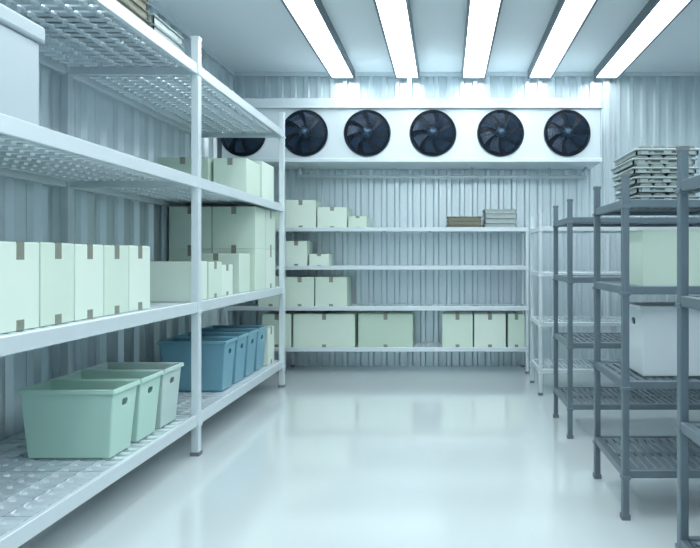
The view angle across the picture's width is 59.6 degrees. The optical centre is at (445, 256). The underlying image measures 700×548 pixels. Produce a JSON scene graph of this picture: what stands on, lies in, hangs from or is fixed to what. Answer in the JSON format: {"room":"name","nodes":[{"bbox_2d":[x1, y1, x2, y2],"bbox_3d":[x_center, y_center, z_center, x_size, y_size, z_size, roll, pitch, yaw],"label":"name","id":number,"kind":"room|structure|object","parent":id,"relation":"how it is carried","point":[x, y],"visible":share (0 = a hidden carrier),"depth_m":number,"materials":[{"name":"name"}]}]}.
{"room":"walk-in cold room","nodes":[
{"label":"walk-in cold room","id":0,"kind":"room"},
{"bbox_2d":[0,5,234,440],"bbox_3d":[-2.604,-0.450,2.990,0.152,3.500,8.380,0,0,0],"label":"wall","id":1,"kind":"structure","parent":0,"point":[30,211],"depth_m":4.43,"materials":[{"name":"metal"}]},
{"bbox_2d":[147,0,234,75],"bbox_3d":[-2.518,-2.175,2.965,0.016,0.050,8.330,0,0,0],"label":"trim","id":2,"kind":"structure","parent":1,"relation":"attached to","point":[152,3],"depth_m":5.75,"materials":[{"name":"white metal"}]},
{"bbox_2d":[18,366,699,547],"bbox_3d":[0.380,1.350,2.990,6.180,0.100,8.680,0,0,0],"label":"floor","id":3,"kind":"structure","parent":0,"point":[334,456],"depth_m":3.55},
{"bbox_2d":[0,0,285,547],"bbox_3d":[-2.065,-0.072,3.940,0.910,2.744,4.180,0,0,0],"label":"storage rack","id":4,"kind":"object","parent":3,"relation":"on","point":[101,45],"visible":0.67,"depth_m":3.72,"materials":[{"name":"white metal"}]},
{"bbox_2d":[0,241,38,333],"bbox_3d":[-1.968,0.119,2.448,0.463,0.363,0.232,0,0,0],"label":"cardboard box","id":5,"kind":"object","parent":4,"relation":"in","point":[19,261],"visible":1,"depth_m":2.44,"materials":[{"name":"white cardboard"}]},
{"bbox_2d":[0,3,44,124],"bbox_3d":[-1.970,-0.748,2.260,0.590,0.455,0.510,0,0,0],"label":"storage bin","id":6,"kind":"object","parent":4,"relation":"on","point":[20,37],"visible":0.82,"depth_m":2.37,"materials":[{"name":"grey plastic"}]},
{"bbox_2d":[38,242,73,326],"bbox_3d":[-1.968,0.117,2.688,0.463,0.365,0.232,0,0,0],"label":"cardboard box","id":7,"kind":"object","parent":4,"relation":"on","point":[56,259],"visible":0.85,"depth_m":2.67,"materials":[{"name":"white cardboard"}]},
{"bbox_2d":[16,380,140,457],"bbox_3d":[-1.938,0.856,3.183,0.506,0.359,0.266,0,0,0],"label":"tote","id":8,"kind":"object","parent":4,"relation":"in","point":[62,418],"visible":1,"depth_m":3.07,"materials":[{"name":"green plastic"}]},
{"bbox_2d":[74,244,102,320],"bbox_3d":[-1.968,0.118,2.928,0.463,0.363,0.232,0,0,0],"label":"cardboard box","id":9,"kind":"object","parent":4,"relation":"in","point":[88,258],"visible":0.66,"depth_m":2.91,"materials":[{"name":"white cardboard"}]},
{"bbox_2d":[52,370,163,441],"bbox_3d":[-1.938,0.856,3.458,0.506,0.359,0.266,0,0,0],"label":"tote","id":10,"kind":"object","parent":4,"relation":"in","point":[147,392],"visible":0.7,"depth_m":3.48,"materials":[{"name":"green plastic"}]},
{"bbox_2d":[103,245,127,315],"bbox_3d":[-1.968,0.119,3.168,0.463,0.362,0.232,0,0,0],"label":"cardboard box","id":11,"kind":"object","parent":4,"relation":"in","point":[115,257],"visible":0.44,"depth_m":3.15,"materials":[{"name":"white cardboard"}]},
{"bbox_2d":[116,0,149,23],"bbox_3d":[-1.950,-1.385,3.247,0.507,0.249,0.412,0,0,0],"label":"trays","id":12,"kind":"object","parent":4,"relation":"in","point":[138,8],"visible":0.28,"depth_m":3.33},
{"bbox_2d":[83,362,183,427],"bbox_3d":[-1.938,0.856,3.732,0.506,0.359,0.266,0,0,0],"label":"tote","id":13,"kind":"object","parent":4,"relation":"in","point":[169,381],"visible":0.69,"depth_m":3.75,"materials":[{"name":"green plastic"}]},
{"bbox_2d":[121,245,149,311],"bbox_3d":[-1.968,0.117,3.408,0.463,0.365,0.232,0,0,0],"label":"cardboard box","id":14,"kind":"object","parent":4,"relation":"in","point":[138,256],"visible":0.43,"depth_m":3.39,"materials":[{"name":"white cardboard"}]},
{"bbox_2d":[147,14,183,50],"bbox_3d":[-1.949,-1.342,3.699,0.503,0.164,0.414,0,0,0],"label":"trays","id":15,"kind":"object","parent":4,"relation":"in","point":[155,22],"visible":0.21,"depth_m":3.64,"materials":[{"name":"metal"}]},
{"bbox_2d":[150,261,206,301],"bbox_3d":[-1.950,0.165,4.140,0.498,0.271,0.276,0,0,0],"label":"cardboard box","id":16,"kind":"object","parent":4,"relation":"in","point":[170,281],"visible":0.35,"depth_m":4.00,"materials":[{"name":"white cardboard"}]},
{"bbox_2d":[157,157,212,181],"bbox_3d":[-2.240,-0.685,5.300,0.436,0.331,0.398,0,0,0],"label":"cardboard box","id":17,"kind":"object","parent":4,"relation":"in","point":[183,164],"visible":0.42,"depth_m":5.10,"materials":[{"name":"cardboard"}]},
{"bbox_2d":[169,249,212,260],"bbox_3d":[-2.270,0.113,5.475,0.376,0.374,0.308,0,0,0],"label":"cardboard box","id":18,"kind":"object","parent":4,"relation":"in","point":[174,254],"visible":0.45,"depth_m":5.32,"materials":[{"name":"beige cardboard"}]},
{"bbox_2d":[169,206,212,248],"bbox_3d":[-2.270,-0.261,5.475,0.376,0.374,0.308,0,0,0],"label":"cardboard box","id":19,"kind":"object","parent":18,"relation":"on","point":[179,217],"visible":0.7,"depth_m":5.32,"materials":[{"name":"cardboard"}]},
{"bbox_2d":[157,337,237,390],"bbox_3d":[-1.952,0.841,4.732,0.536,0.389,0.266,0,0,0],"label":"tote","id":20,"kind":"object","parent":4,"relation":"in","point":[217,353],"visible":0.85,"depth_m":4.62,"materials":[{"name":"blue plastic"}]},
{"bbox_2d":[174,333,248,382],"bbox_3d":[-1.952,0.841,5.008,0.536,0.389,0.266,0,0,0],"label":"tote","id":21,"kind":"object","parent":4,"relation":"in","point":[240,344],"visible":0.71,"depth_m":5.00,"materials":[{"name":"blue plastic"}]},
{"bbox_2d":[207,262,221,298],"bbox_3d":[-1.950,0.167,4.430,0.498,0.266,0.256,0,0,0],"label":"cardboard box","id":22,"kind":"object","parent":4,"relation":"on","point":[214,269],"visible":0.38,"depth_m":4.41,"materials":[{"name":"cardboard"}]},
{"bbox_2d":[188,329,258,376],"bbox_3d":[-1.952,0.841,5.282,0.536,0.389,0.266,0,0,0],"label":"tote","id":23,"kind":"object","parent":4,"relation":"in","point":[251,338],"visible":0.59,"depth_m":5.28,"materials":[{"name":"blue plastic"}]},
{"bbox_2d":[201,253,249,292],"bbox_3d":[-1.920,0.135,5.140,0.396,0.331,0.278,0,0,0],"label":"cardboard box","id":24,"kind":"object","parent":4,"relation":"in","point":[240,262],"visible":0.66,"depth_m":5.00,"materials":[{"name":"white cardboard"}]},
{"bbox_2d":[222,264,232,295],"bbox_3d":[-1.935,0.179,4.725,0.428,0.241,0.246,0,0,0],"label":"cardboard box","id":25,"kind":"object","parent":4,"relation":"in","point":[227,269],"visible":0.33,"depth_m":4.73,"materials":[{"name":"cardboard"}]},
{"bbox_2d":[201,325,267,370],"bbox_3d":[-1.952,0.841,5.558,0.536,0.389,0.266,0,0,0],"label":"tote","id":26,"kind":"object","parent":4,"relation":"in","point":[261,334],"visible":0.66,"depth_m":5.56,"materials":[{"name":"blue plastic"}]},
{"bbox_2d":[213,158,259,196],"bbox_3d":[-1.855,-0.685,5.335,0.286,0.331,0.368,0,0,0],"label":"cardboard box","id":27,"kind":"object","parent":4,"relation":"in","point":[242,174],"visible":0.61,"depth_m":5.15,"materials":[{"name":"beige cardboard"}]},
{"bbox_2d":[212,249,264,290],"bbox_3d":[-1.883,0.113,5.475,0.381,0.374,0.308,0,0,0],"label":"cardboard box","id":28,"kind":"object","parent":4,"relation":"in","point":[257,256],"visible":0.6,"depth_m":5.33,"materials":[{"name":"cardboard"}]},
{"bbox_2d":[212,206,264,248],"bbox_3d":[-1.883,-0.261,5.475,0.381,0.374,0.308,0,0,0],"label":"cardboard box","id":29,"kind":"object","parent":28,"relation":"on","point":[233,227],"visible":0.96,"depth_m":5.32,"materials":[{"name":"beige cardboard"}]},
{"bbox_2d":[253,161,273,200],"bbox_3d":[-1.875,-0.706,5.750,0.346,0.371,0.378,0,0,0],"label":"cardboard box","id":30,"kind":"object","parent":4,"relation":"in","point":[266,170],"visible":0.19,"depth_m":5.69,"materials":[{"name":"beige cardboard"}]},
{"bbox_2d":[263,326,273,365],"bbox_3d":[-1.900,0.860,5.845,0.398,0.361,0.206,0,0,0],"label":"cardboard box","id":31,"kind":"object","parent":4,"relation":"in","point":[268,359],"visible":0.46,"depth_m":5.79,"materials":[{"name":"beige cardboard"}]},
{"bbox_2d":[265,249,274,288],"bbox_3d":[-1.883,0.113,5.795,0.383,0.374,0.306,0,0,0],"label":"cardboard box","id":32,"kind":"object","parent":4,"relation":"in","point":[269,253],"visible":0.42,"depth_m":5.75,"materials":[{"name":"beige cardboard"}]},
{"bbox_2d":[265,209,274,249],"bbox_3d":[-1.883,-0.261,5.795,0.383,0.374,0.306,0,0,0],"label":"cardboard box","id":33,"kind":"object","parent":32,"relation":"on","point":[269,215],"visible":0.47,"depth_m":5.75,"materials":[{"name":"beige cardboard"}]},
{"bbox_2d":[224,224,528,373],"bbox_3d":[-0.772,0.468,6.900,3.397,1.664,0.442,0,0,0],"label":"storage rack","id":34,"kind":"object","parent":3,"relation":"on","point":[418,346],"visible":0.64,"depth_m":6.68,"materials":[{"name":"white metal"}]},
{"bbox_2d":[258,275,289,305],"bbox_3d":[-1.972,0.385,6.900,0.277,0.346,0.318,0,0,0],"label":"cardboard box","id":35,"kind":"object","parent":34,"relation":"on","point":[272,300],"visible":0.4,"depth_m":6.74,"materials":[{"name":"white cardboard"}]},
{"bbox_2d":[275,202,278,226],"bbox_3d":[-1.949,-0.472,6.900,0.232,0.294,0.318,0,0,0],"label":"cardboard box","id":36,"kind":"object","parent":34,"relation":"on","point":[276,213],"visible":0.02,"depth_m":6.74,"materials":[{"name":"beige cardboard"}]},
{"bbox_2d":[262,311,296,346],"bbox_3d":[-1.904,0.827,6.900,0.322,0.376,0.318,0,0,0],"label":"cardboard box","id":37,"kind":"object","parent":34,"relation":"in","point":[271,318],"visible":0.58,"depth_m":6.74,"materials":[{"name":"cardboard"}]},
{"bbox_2d":[286,241,312,265],"bbox_3d":[-1.685,-0.039,6.900,0.243,0.284,0.318,0,0,0],"label":"cardboard box","id":38,"kind":"object","parent":34,"relation":"on","point":[297,252],"visible":0.94,"depth_m":6.74,"materials":[{"name":"beige cardboard"}]},
{"bbox_2d":[286,276,318,305],"bbox_3d":[-1.646,0.391,6.900,0.322,0.334,0.318,0,0,0],"label":"cardboard box","id":39,"kind":"object","parent":34,"relation":"on","point":[300,290],"visible":0.82,"depth_m":6.74,"materials":[{"name":"cardboard"}]},
{"bbox_2d":[285,200,321,226],"bbox_3d":[-1.634,-0.483,6.900,0.344,0.316,0.318,0,0,0],"label":"cardboard box","id":40,"kind":"object","parent":34,"relation":"on","point":[299,213],"visible":0.81,"depth_m":6.74,"materials":[{"name":"beige cardboard"}]},
{"bbox_2d":[309,254,333,265],"bbox_3d":[-1.427,0.034,6.900,0.221,0.138,0.318,0,0,0],"label":"cardboard box","id":41,"kind":"object","parent":34,"relation":"in","point":[314,259],"visible":1,"depth_m":6.74,"materials":[{"name":"beige cardboard"}]},
{"bbox_2d":[293,311,358,346],"bbox_3d":[-1.371,0.827,6.900,0.692,0.376,0.318,0,0,0],"label":"cardboard box","id":42,"kind":"object","parent":34,"relation":"in","point":[310,328],"visible":0.95,"depth_m":6.74,"materials":[{"name":"cardboard"}]},
{"bbox_2d":[315,276,350,305],"bbox_3d":[-1.292,0.391,6.900,0.356,0.334,0.318,0,0,0],"label":"cardboard box","id":43,"kind":"object","parent":34,"relation":"in","point":[329,290],"visible":1,"depth_m":6.74,"materials":[{"name":"cardboard"}]},
{"bbox_2d":[317,207,350,226],"bbox_3d":[-1.281,-0.444,6.900,0.333,0.238,0.318,0,0,0],"label":"cardboard box","id":44,"kind":"object","parent":34,"relation":"on","point":[326,216],"visible":0.75,"depth_m":6.74,"materials":[{"name":"cardboard"}]},
{"bbox_2d":[348,216,369,226],"bbox_3d":[-0.994,-0.393,6.900,0.209,0.137,0.318,0,0,0],"label":"cardboard box","id":45,"kind":"object","parent":34,"relation":"in","point":[353,221],"visible":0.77,"depth_m":6.74,"materials":[{"name":"beige cardboard"}]},
{"bbox_2d":[358,311,413,346],"bbox_3d":[-0.680,0.827,6.900,0.614,0.376,0.318,0,0,0],"label":"cardboard box","id":46,"kind":"object","parent":34,"relation":"in","point":[375,328],"visible":1,"depth_m":6.74,"materials":[{"name":"beige cardboard"}]},
{"bbox_2d":[442,311,472,346],"bbox_3d":[0.129,0.827,6.900,0.344,0.376,0.318,0,0,0],"label":"cardboard box","id":47,"kind":"object","parent":34,"relation":"in","point":[457,326],"visible":1,"depth_m":6.74,"materials":[{"name":"beige cardboard"}]},
{"bbox_2d":[447,216,481,226],"bbox_3d":[0.205,-0.392,6.889,0.395,0.134,0.311,0,0,0],"label":"trays","id":48,"kind":"object","parent":34,"relation":"in","point":[453,221],"visible":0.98,"depth_m":6.75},
{"bbox_2d":[473,311,505,346],"bbox_3d":[0.494,0.827,6.900,0.356,0.376,0.318,0,0,0],"label":"cardboard box","id":49,"kind":"object","parent":34,"relation":"in","point":[489,327],"visible":0.98,"depth_m":6.74,"materials":[{"name":"beige cardboard"}]},
{"bbox_2d":[482,209,516,226],"bbox_3d":[0.613,-0.434,6.888,0.377,0.219,0.315,0,0,0],"label":"trays","id":50,"kind":"object","parent":34,"relation":"in","point":[492,217],"visible":0.98,"depth_m":6.75,"materials":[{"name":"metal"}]},
{"bbox_2d":[505,311,524,346],"bbox_3d":[0.792,0.827,6.900,0.187,0.376,0.318,0,0,0],"label":"cardboard box","id":51,"kind":"object","parent":34,"relation":"in","point":[515,320],"visible":0.94,"depth_m":6.74,"materials":[{"name":"beige cardboard"}]},
{"bbox_2d":[530,213,699,395],"bbox_3d":[1.995,0.443,5.928,2.254,1.714,0.599,0,0,0],"label":"shelving rack","id":52,"kind":"object","parent":3,"relation":"on","point":[540,364],"visible":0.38,"depth_m":5.66,"materials":[{"name":"white metal"}]},
{"bbox_2d":[553,199,699,438],"bbox_3d":[1.995,0.443,4.588,2.254,1.714,0.599,0,0,0],"label":"shelving rack","id":53,"kind":"object","parent":3,"relation":"on","point":[653,399],"visible":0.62,"depth_m":4.46,"materials":[{"name":"metal"}]},
{"bbox_2d":[592,173,699,520],"bbox_3d":[1.995,0.443,3.257,2.254,1.714,0.599,0,0,0],"label":"shelving rack","id":54,"kind":"object","parent":3,"relation":"on","point":[619,372],"visible":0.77,"depth_m":3.11,"materials":[{"name":"metal"}]},
{"bbox_2d":[611,146,699,200],"bbox_3d":[1.115,-0.423,3.222,0.352,0.287,0.414,0,0,0],"label":"trays","id":55,"kind":"object","parent":54,"relation":"in","point":[652,170],"visible":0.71,"depth_m":3.04,"materials":[{"name":"metal"}]},
{"bbox_2d":[629,302,699,375],"bbox_3d":[1.195,0.433,3.215,0.411,0.364,0.291,0,0,0],"label":"tote","id":56,"kind":"object","parent":54,"relation":"on","point":[652,325],"visible":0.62,"depth_m":3.09,"materials":[{"name":"white plastic"}]},
{"bbox_2d":[629,230,699,285],"bbox_3d":[1.210,0.004,3.190,0.416,0.291,0.258,0,0,0],"label":"cardboard box","id":57,"kind":"object","parent":54,"relation":"in","point":[652,253],"visible":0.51,"depth_m":3.06,"materials":[{"name":"beige cardboard"}]},
{"bbox_2d":[675,146,699,547],"bbox_3d":[1.995,0.443,1.978,2.254,1.714,0.599,0,0,0],"label":"shelving rack","id":58,"kind":"object","parent":3,"relation":"on","point":[686,429],"visible":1,"depth_m":2.24,"materials":[{"name":"metal"}]},
{"bbox_2d":[153,0,699,71],"bbox_3d":[0.380,-2.250,2.990,6.180,0.100,8.680,0,0,0],"label":"ceiling","id":59,"kind":"structure","parent":0,"point":[246,35],"depth_m":5.91,"materials":[{"name":"paint"}]},
{"bbox_2d":[281,0,354,78],"bbox_3d":[-1.215,-2.152,3.090,0.284,0.095,7.980,0,0,0],"label":"strip light","id":60,"kind":"object","parent":59,"relation":"attached to","point":[311,17],"depth_m":5.75,"materials":[{"name":"white plastic"}]},
{"bbox_2d":[373,0,418,78],"bbox_3d":[-0.455,-2.152,3.090,0.284,0.095,7.980,0,0,0],"label":"strip light","id":61,"kind":"object","parent":59,"relation":"attached to","point":[394,16],"depth_m":5.73,"materials":[{"name":"white plastic"}]},
{"bbox_2d":[220,67,602,168],"bbox_3d":[-0.390,-1.620,6.828,4.204,1.160,0.624,0,0,0],"label":"evaporator unit","id":62,"kind":"object","parent":59,"relation":"hanging from","point":[320,133],"visible":0.91,"depth_m":6.58,"materials":[{"name":"white metal"}]},
{"bbox_2d":[298,167,586,178],"bbox_3d":[-0.040,-0.976,6.980,3.356,0.127,0.036,0,0,0],"label":"drain pipe","id":63,"kind":"object","parent":62,"relation":"attached to","point":[299,168],"visible":1,"depth_m":6.96,"materials":[{"name":"white galvanised steel"}]},
{"bbox_2d":[462,0,502,78],"bbox_3d":[0.325,-2.152,3.090,0.284,0.095,7.980,0,0,0],"label":"strip light","id":64,"kind":"object","parent":59,"relation":"attached to","point":[482,16],"depth_m":5.73,"materials":[{"name":"white plastic"}]},
{"bbox_2d":[528,0,597,78],"bbox_3d":[1.105,-2.152,3.090,0.284,0.095,7.980,0,0,0],"label":"strip light","id":65,"kind":"object","parent":59,"relation":"attached to","point":[568,17],"depth_m":5.75,"materials":[{"name":"white plastic"}]},
{"bbox_2d":[594,0,692,78],"bbox_3d":[1.885,-2.152,3.090,0.284,0.095,7.980,0,0,0],"label":"strip light","id":66,"kind":"object","parent":59,"relation":"attached to","point":[656,15],"depth_m":5.76,"materials":[{"name":"white plastic"}]},
{"bbox_2d":[235,76,699,365],"bbox_3d":[0.380,-0.450,7.224,5.880,3.500,0.152,0,0,0],"label":"wall","id":67,"kind":"structure","parent":0,"point":[651,111],"depth_m":7.18,"materials":[{"name":"metal"}]},
{"bbox_2d":[235,72,699,75],"bbox_3d":[0.380,-2.175,7.138,5.880,0.050,0.016,0,0,0],"label":"trim","id":68,"kind":"structure","parent":67,"relation":"attached to","point":[236,73],"depth_m":7.13,"materials":[{"name":"white metal"}]},
{"bbox_2d":[606,79,608,358],"bbox_3d":[1.920,-0.425,7.140,0.040,3.450,0.012,0,0,0],"label":"trim","id":69,"kind":"structure","parent":67,"relation":"attached to","point":[607,80],"depth_m":7.13,"materials":[{"name":"white metal"}]}
]}

